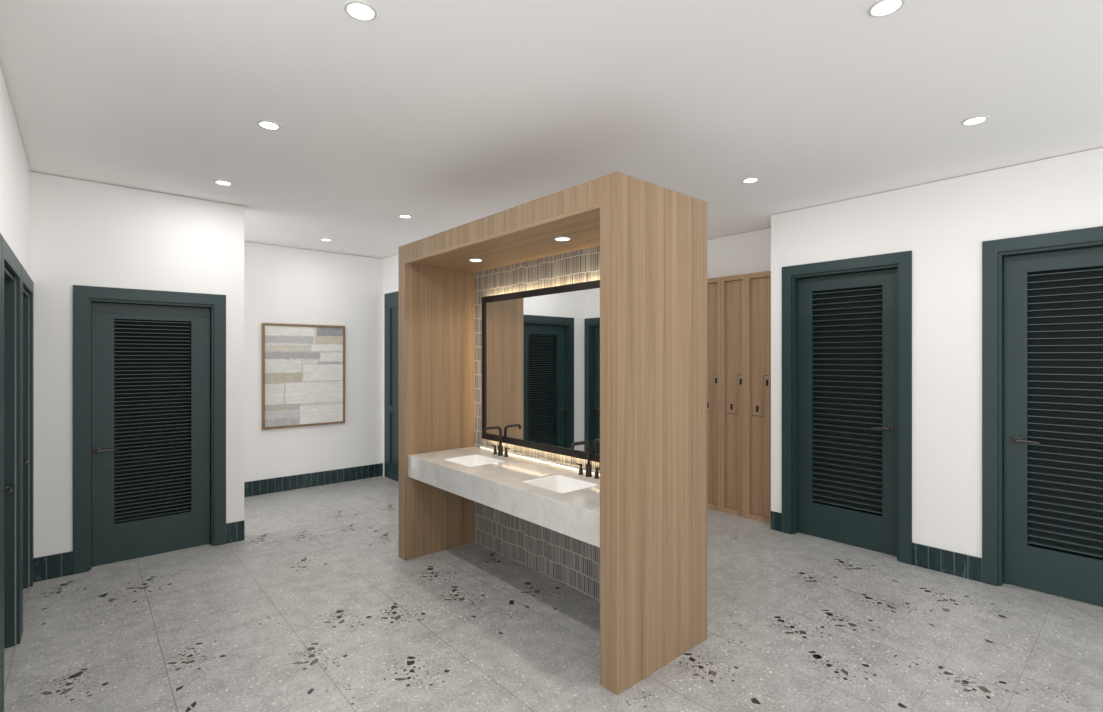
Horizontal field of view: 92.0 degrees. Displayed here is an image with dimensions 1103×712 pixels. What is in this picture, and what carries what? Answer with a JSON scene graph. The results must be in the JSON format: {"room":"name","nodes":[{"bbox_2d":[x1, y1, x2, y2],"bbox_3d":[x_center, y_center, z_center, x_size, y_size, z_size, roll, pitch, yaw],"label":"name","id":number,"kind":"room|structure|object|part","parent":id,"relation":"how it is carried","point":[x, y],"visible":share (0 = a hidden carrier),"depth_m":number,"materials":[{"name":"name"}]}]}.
{"room":"changing room","nodes":[
{"label":"changing room","id":0,"kind":"room"},
{"bbox_2d":[0,65,30,643],"bbox_3d":[-2.602,0.139,2.450,0.150,2.738,2.797,0,0,-41],"label":"wall","id":1,"kind":"structure","parent":0,"point":[15,173],"depth_m":2.71,"materials":[{"name":"paint"}]},
{"bbox_2d":[0,233,1,711],"bbox_3d":[-1.987,0.507,1.762,0.162,2.000,0.915,0,0,-41],"label":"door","id":2,"kind":"structure","parent":1,"relation":"in","point":[0,233],"depth_m":2.13,"materials":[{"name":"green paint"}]},
{"bbox_2d":[2,236,21,711],"bbox_3d":[-2.600,0.507,2.461,0.162,2.000,0.915,0,0,-41],"label":"door","id":3,"kind":"structure","parent":1,"relation":"in","point":[11,266],"depth_m":2.76,"materials":[{"name":"green paint"}]},
{"bbox_3d":[-2.764,0.676,2.700,0.056,0.052,0.138,0,0,-41],"label":"lever handle","id":4,"kind":"part","parent":3,"relation":"part of","materials":[{"name":"brown metal"}]},
{"bbox_2d":[22,266,33,632],"bbox_3d":[-3.214,0.507,3.159,0.162,2.000,0.915,0,0,-41],"label":"door","id":5,"kind":"structure","parent":1,"relation":"in","point":[27,283],"depth_m":3.47,"materials":[{"name":"green paint"}]},
{"bbox_2d":[31,172,243,557],"bbox_3d":[-3.103,0.139,3.972,1.407,2.738,0.150,0,0,-41],"label":"wall","id":6,"kind":"structure","parent":0,"point":[84,233],"depth_m":3.79,"materials":[{"name":"paint"}]},
{"bbox_2d":[34,551,72,581],"bbox_3d":[-3.387,1.427,3.616,0.210,0.160,0.010,0,0,-41],"label":"baseboard","id":7,"kind":"structure","parent":6,"relation":"attached to","point":[61,564],"depth_m":3.62,"materials":[{"name":"green tile"}]},
{"bbox_2d":[73,285,225,574],"bbox_3d":[-3.012,0.507,4.042,0.915,2.000,0.162,0,0,-41],"label":"door","id":8,"kind":"structure","parent":6,"relation":"in","point":[149,366],"depth_m":4.03,"materials":[{"name":"green paint"}]},
{"bbox_3d":[-3.205,0.676,3.825,0.138,0.052,0.056,0,0,-41],"label":"lever handle","id":9,"kind":"part","parent":8,"relation":"part of","materials":[{"name":"brown metal"}]},
{"bbox_3d":[-3.031,0.474,4.063,0.509,1.537,0.065,0,0,-41],"label":"louver panel","id":10,"kind":"part","parent":8,"relation":"part of","materials":[{"name":"green paint"}]},
{"bbox_2d":[226,520,244,543],"bbox_3d":[-2.571,1.427,4.333,0.132,0.160,0.010,0,0,-41],"label":"baseboard","id":11,"kind":"structure","parent":6,"relation":"attached to","point":[235,531],"depth_m":4.33,"materials":[{"name":"green tile"}]},
{"bbox_2d":[244,241,382,481],"bbox_3d":[-2.874,0.139,6.175,1.845,2.738,0.150,0,0,-41],"label":"wall","id":12,"kind":"structure","parent":0,"point":[283,285],"depth_m":6.20,"materials":[{"name":"paint"}]},
{"bbox_2d":[261,323,344,429],"bbox_3d":[-2.818,0.218,6.101,0.897,1.164,0.034,0,0,-41],"label":"framed painting","id":13,"kind":"object","parent":12,"relation":"attached to","point":[303,365],"visible":1,"depth_m":6.07,"materials":[{"name":"brown wood"}]},
{"bbox_2d":[244,463,382,496],"bbox_3d":[-2.821,1.427,6.114,1.845,0.160,0.010,0,0,-41],"label":"baseboard","id":14,"kind":"structure","parent":12,"relation":"attached to","point":[265,486],"depth_m":6.14,"materials":[{"name":"green tile"}]},
{"bbox_2d":[383,254,398,475],"bbox_3d":[-1.567,0.139,6.198,0.150,2.738,1.840,0,0,-41],"label":"wall","id":15,"kind":"structure","parent":0,"point":[390,264],"depth_m":6.60,"materials":[{"name":"paint"}]},
{"bbox_2d":[384,291,398,481],"bbox_3d":[-1.784,0.361,6.312,0.098,2.280,0.934,0,0,-41],"label":"door","id":16,"kind":"structure","parent":15,"relation":"in","point":[391,300],"depth_m":6.53,"materials":[{"name":"green paint"}]},
{"bbox_3d":[-1.764,0.009,6.330,0.016,1.205,0.624,0,0,-41],"label":"panel","id":17,"kind":"part","parent":16,"relation":"part of","materials":[{"name":"green paint"}]},
{"bbox_3d":[-1.764,1.000,6.330,0.016,0.624,0.624,0,0,-41],"label":"panel","id":18,"kind":"part","parent":16,"relation":"part of","materials":[{"name":"green paint"}]},
{"bbox_2d":[0,0,1102,258],"bbox_3d":[0.206,-1.296,3.316,5.512,0.120,8.510,0,0,-41],"label":"ceiling","id":19,"kind":"structure","parent":0,"point":[445,115],"depth_m":2.54,"materials":[{"name":"paint"}]},
{"bbox_2d":[214,180,231,185],"bbox_3d":[-2.332,-1.232,3.786,0.112,0.007,0.112,0,0,-41],"label":"recessed light","id":20,"kind":"object","parent":19,"relation":"in","point":[220,182],"visible":1,"depth_m":3.78,"materials":[{"name":"white plastic"}]},
{"bbox_2d":[216,181,229,184],"bbox_3d":[-2.332,-1.234,3.786,0.090,0.003,0.090,0,0,-41],"label":"diffuser","id":21,"kind":"object","parent":20,"relation":"attached to","point":[218,182],"depth_m":3.78,"materials":[{"name":"white plastic"}]},
{"bbox_2d":[257,120,280,129],"bbox_3d":[-1.507,-1.232,2.843,0.112,0.007,0.112,0,0,-41],"label":"recessed light","id":22,"kind":"object","parent":19,"relation":"in","point":[266,124],"visible":1,"depth_m":2.83,"materials":[{"name":"white plastic"}]},
{"bbox_2d":[260,122,277,128],"bbox_3d":[-1.507,-1.234,2.843,0.090,0.003,0.090,0,0,-41],"label":"diffuser","id":23,"kind":"object","parent":22,"relation":"attached to","point":[267,125],"depth_m":2.85,"materials":[{"name":"white plastic"}]},
{"bbox_2d":[344,0,376,20],"bbox_3d":[-0.681,-1.232,1.904,0.112,0.007,0.112,0,0,-41],"label":"recessed light","id":24,"kind":"object","parent":19,"relation":"in","point":[359,10],"visible":1,"depth_m":1.90,"materials":[{"name":"white plastic"}]},
{"bbox_2d":[347,4,373,18],"bbox_3d":[-0.681,-1.234,1.904,0.090,0.003,0.090,0,0,-41],"label":"diffuser","id":25,"kind":"object","parent":24,"relation":"attached to","point":[356,11],"depth_m":1.90,"materials":[{"name":"white plastic"}]},
{"bbox_2d":[398,214,411,217],"bbox_3d":[-1.289,-1.232,4.694,0.112,0.007,0.112,0,0,-41],"label":"recessed light","id":26,"kind":"object","parent":19,"relation":"in","point":[401,215],"visible":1,"depth_m":4.70,"materials":[{"name":"white"}]},
{"bbox_2d":[742,177,758,182],"bbox_3d":[1.394,-1.232,3.734,0.112,0.007,0.112,0,0,-41],"label":"recessed light","id":27,"kind":"object","parent":19,"relation":"in","point":[751,179],"visible":1,"depth_m":3.73,"materials":[{"name":"white plastic"}]},
{"bbox_2d":[744,179,756,182],"bbox_3d":[1.394,-1.234,3.734,0.090,0.003,0.090,0,0,-41],"label":"diffuser","id":28,"kind":"object","parent":27,"relation":"attached to","point":[745,180],"depth_m":3.74,"materials":[{"name":"white plastic"}]},
{"bbox_2d":[868,0,904,16],"bbox_3d":[1.181,-1.232,1.880,0.112,0.007,0.112,0,0,-41],"label":"recessed light","id":29,"kind":"object","parent":19,"relation":"in","point":[880,8],"visible":1,"depth_m":1.88,"materials":[{"name":"white plastic"}]},
{"bbox_2d":[961,115,988,125],"bbox_3d":[2.215,-1.232,2.789,0.112,0.007,0.112,0,0,-41],"label":"recessed light","id":30,"kind":"object","parent":19,"relation":"in","point":[975,120],"visible":1,"depth_m":2.79,"materials":[{"name":"white plastic"}]},
{"bbox_2d":[964,118,985,124],"bbox_3d":[2.215,-1.234,2.789,0.090,0.003,0.090,0,0,-41],"label":"diffuser","id":31,"kind":"object","parent":30,"relation":"attached to","point":[970,121],"depth_m":2.79,"materials":[{"name":"white plastic"}]},
{"bbox_2d":[4,476,1102,711],"bbox_3d":[0.206,1.547,3.316,5.512,0.080,8.510,0,0,-41],"label":"floor","id":32,"kind":"structure","parent":0,"point":[318,608],"depth_m":2.93,"materials":[{"name":"stone"}]},
{"bbox_2d":[399,171,706,694],"bbox_3d":[-0.160,0.343,3.426,0.718,2.330,2.186,0,0,-41],"label":"vanity unit","id":33,"kind":"object","parent":32,"relation":"on","point":[645,243],"visible":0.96,"depth_m":2.73,"materials":[{"name":"brown wood"}]},
{"bbox_3d":[-0.847,0.343,4.207,0.718,2.330,0.105,0,0,-41],"label":"panel","id":34,"kind":"part","parent":33,"relation":"part of","materials":[{"name":"brown wood"}]},
{"bbox_2d":[469,258,482,261],"bbox_3d":[-0.536,-0.680,3.773,0.100,0.007,0.100,0,0,-41],"label":"recessed light","id":35,"kind":"object","parent":33,"relation":"attached to","point":[474,259],"visible":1,"depth_m":3.78,"materials":[{"name":"white"}]},
{"bbox_3d":[-0.161,-0.763,3.426,0.718,0.119,1.975,0,0,-41],"label":"panel","id":36,"kind":"part","parent":33,"relation":"part of","materials":[{"name":"brown wood"}]},
{"bbox_3d":[-0.197,-0.693,3.394,0.619,0.020,1.975,0,0,-41],"label":"soffit panel","id":37,"kind":"part","parent":33,"relation":"part of","materials":[{"name":"brown wood"}]},
{"bbox_2d":[408,446,599,547],"bbox_3d":[-0.192,0.809,3.399,0.584,0.168,1.974,0,0,-41],"label":"vanity countertop","id":38,"kind":"structure","parent":33,"relation":"attached to","point":[575,514],"depth_m":3.16,"materials":[{"name":"stone"}]},
{"bbox_2d":[443,455,503,466],"bbox_3d":[-0.548,0.804,3.763,0.305,0.136,0.373,0,0,-41],"label":"sink basin","id":39,"kind":"object","parent":38,"relation":"in","point":[471,460],"visible":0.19,"depth_m":3.91,"materials":[{"name":"white ceramic"}]},
{"bbox_2d":[484,426,509,456],"bbox_3d":[-0.424,0.621,3.896,0.168,0.220,0.220,0,0,-41],"label":"faucet","id":40,"kind":"object","parent":38,"relation":"on","point":[500,446],"visible":1,"depth_m":3.92,"materials":[{"name":"brown metal"}]},
{"bbox_3d":[-0.323,0.699,3.877,0.033,0.066,0.059,0,0,-41],"label":"tap handle","id":41,"kind":"part","parent":40,"relation":"part of","materials":[{"name":"brown metal"}]},
{"bbox_3d":[0.026,0.728,3.590,0.005,0.006,1.800,0,0,-41],"label":"light strip","id":42,"kind":"part","parent":38,"relation":"part of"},
{"bbox_2d":[522,475,598,492],"bbox_3d":[0.048,0.804,3.084,0.305,0.136,0.373,0,0,-41],"label":"sink basin","id":43,"kind":"object","parent":38,"relation":"in","point":[557,483],"visible":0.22,"depth_m":3.23,"materials":[{"name":"white ceramic"}]},
{"bbox_2d":[571,441,599,478],"bbox_3d":[0.180,0.621,3.209,0.168,0.220,0.220,0,0,-41],"label":"faucet","id":44,"kind":"object","parent":38,"relation":"on","point":[588,465],"visible":0.98,"depth_m":3.23,"materials":[{"name":"brown metal"}]},
{"bbox_3d":[0.174,0.699,3.312,0.033,0.066,0.059,0,0,-41],"label":"tap handle","id":45,"kind":"part","parent":44,"relation":"part of","materials":[{"name":"brown metal"}]},
{"bbox_3d":[0.180,0.621,3.209,0.168,0.220,0.042,0,0,-41],"label":"spout","id":46,"kind":"part","parent":44,"relation":"part of","materials":[{"name":"brown metal"}]},
{"bbox_3d":[0.281,0.699,3.190,0.033,0.066,0.059,0,0,-41],"label":"tap handle","id":47,"kind":"part","parent":44,"relation":"part of","materials":[{"name":"brown metal"}]},
{"bbox_2d":[482,280,599,462],"bbox_3d":[0.005,0.089,3.571,0.060,1.100,1.597,0,0,-41],"label":"vanity mirror","id":48,"kind":"object","parent":33,"relation":"attached to","point":[541,347],"visible":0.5,"depth_m":3.59,"materials":[{"name":"mirror"}]},
{"bbox_2d":[554,237,570,240],"bbox_3d":[0.064,-0.680,3.090,0.100,0.007,0.100,0,0,-41],"label":"recessed light","id":49,"kind":"object","parent":33,"relation":"attached to","point":[555,238],"visible":1,"depth_m":3.08,"materials":[{"name":"white"}]},
{"bbox_3d":[0.526,0.343,2.644,0.718,2.330,0.106,0,0,-41],"label":"panel","id":50,"kind":"part","parent":33,"relation":"part of","materials":[{"name":"brown wood"}]},
{"bbox_2d":[707,277,720,511],"bbox_3d":[1.666,0.369,5.364,0.295,2.277,0.257,0,0,-41],"label":"locker","id":51,"kind":"object","parent":32,"relation":"on","point":[713,284],"visible":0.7,"depth_m":5.25,"materials":[{"name":"brown wood"}]},
{"bbox_3d":[1.583,-0.087,5.291,0.014,1.270,0.185,0,0,-41],"label":"door","id":52,"kind":"part","parent":51,"relation":"part of","materials":[{"name":"brown wood"}]},
{"bbox_3d":[1.583,0.819,5.291,0.014,1.284,0.185,0,0,-41],"label":"door","id":53,"kind":"part","parent":51,"relation":"part of","materials":[{"name":"brown wood"}]},
{"bbox_2d":[721,274,745,517],"bbox_3d":[1.837,0.369,5.169,0.295,2.277,0.257,0,0,-41],"label":"locker","id":54,"kind":"object","parent":32,"relation":"on","point":[733,288],"visible":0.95,"depth_m":5.10,"materials":[{"name":"brown wood"}]},
{"bbox_3d":[1.754,-0.087,5.096,0.014,1.270,0.185,0,0,-41],"label":"door","id":55,"kind":"part","parent":54,"relation":"part of","materials":[{"name":"brown wood"}]},
{"bbox_3d":[1.754,0.819,5.096,0.014,1.284,0.185,0,0,-41],"label":"door","id":56,"kind":"part","parent":54,"relation":"part of","materials":[{"name":"brown wood"}]},
{"bbox_2d":[746,271,770,523],"bbox_3d":[2.009,0.369,4.974,0.295,2.277,0.257,0,0,-41],"label":"locker","id":57,"kind":"object","parent":32,"relation":"on","point":[758,285],"visible":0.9,"depth_m":4.91,"materials":[{"name":"brown wood"}]},
{"bbox_3d":[1.926,-0.087,4.901,0.014,1.270,0.185,0,0,-41],"label":"door","id":58,"kind":"part","parent":57,"relation":"part of","materials":[{"name":"brown wood"}]},
{"bbox_3d":[1.926,0.819,4.901,0.014,1.284,0.185,0,0,-41],"label":"door","id":59,"kind":"part","parent":57,"relation":"part of","materials":[{"name":"brown wood"}]},
{"bbox_2d":[707,228,770,278],"bbox_3d":[1.514,0.139,5.890,0.150,2.738,2.690,0,0,-41],"label":"wall","id":60,"kind":"structure","parent":0,"point":[748,252],"depth_m":5.35,"materials":[{"name":"paint"}]},
{"bbox_2d":[771,147,1102,557],"bbox_3d":[2.794,0.139,3.767,0.150,2.738,2.490,0,0,-41],"label":"wall","id":61,"kind":"structure","parent":0,"point":[945,224],"depth_m":3.72,"materials":[{"name":"paint"}]},
{"bbox_2d":[770,511,781,531],"bbox_3d":[1.945,1.427,4.611,0.010,0.160,0.102,0,0,-41],"label":"baseboard","id":62,"kind":"structure","parent":61,"relation":"attached to","point":[775,517],"depth_m":4.61,"materials":[{"name":"green tile"}]},
{"bbox_2d":[782,250,911,564],"bbox_3d":[2.348,0.371,4.263,0.164,2.272,0.953,0,0,-41],"label":"door","id":63,"kind":"structure","parent":61,"relation":"in","point":[847,323],"depth_m":4.28,"materials":[{"name":"green paint"}]},
{"bbox_3d":[2.382,0.341,4.293,0.065,1.810,0.564,0,0,-41],"label":"louver panel","id":64,"kind":"part","parent":63,"relation":"part of","materials":[{"name":"green paint"}]},
{"bbox_3d":[2.511,0.546,4.050,0.056,0.052,0.138,0,0,-41],"label":"lever handle","id":65,"kind":"part","parent":63,"relation":"part of","materials":[{"name":"brown metal"}]},
{"bbox_2d":[912,542,981,581],"bbox_3d":[2.741,1.427,3.706,0.010,0.160,0.402,0,0,-41],"label":"baseboard","id":66,"kind":"structure","parent":61,"relation":"attached to","point":[940,560],"depth_m":3.69,"materials":[{"name":"green tile"}]},
{"bbox_2d":[982,226,1102,606],"bbox_3d":[3.243,0.371,3.245,0.164,2.272,0.953,0,0,-41],"label":"door","id":67,"kind":"structure","parent":61,"relation":"in","point":[1042,294],"depth_m":3.41,"materials":[{"name":"green paint"}]},
{"bbox_3d":[3.053,0.546,3.434,0.056,0.052,0.138,0,0,-41],"label":"lever handle","id":68,"kind":"part","parent":67,"relation":"part of","materials":[{"name":"brown metal"}]},
{"bbox_3d":[3.277,0.341,3.275,0.065,1.810,0.564,0,0,-41],"label":"louver panel","id":69,"kind":"part","parent":67,"relation":"part of","materials":[{"name":"green paint"}]}
]}

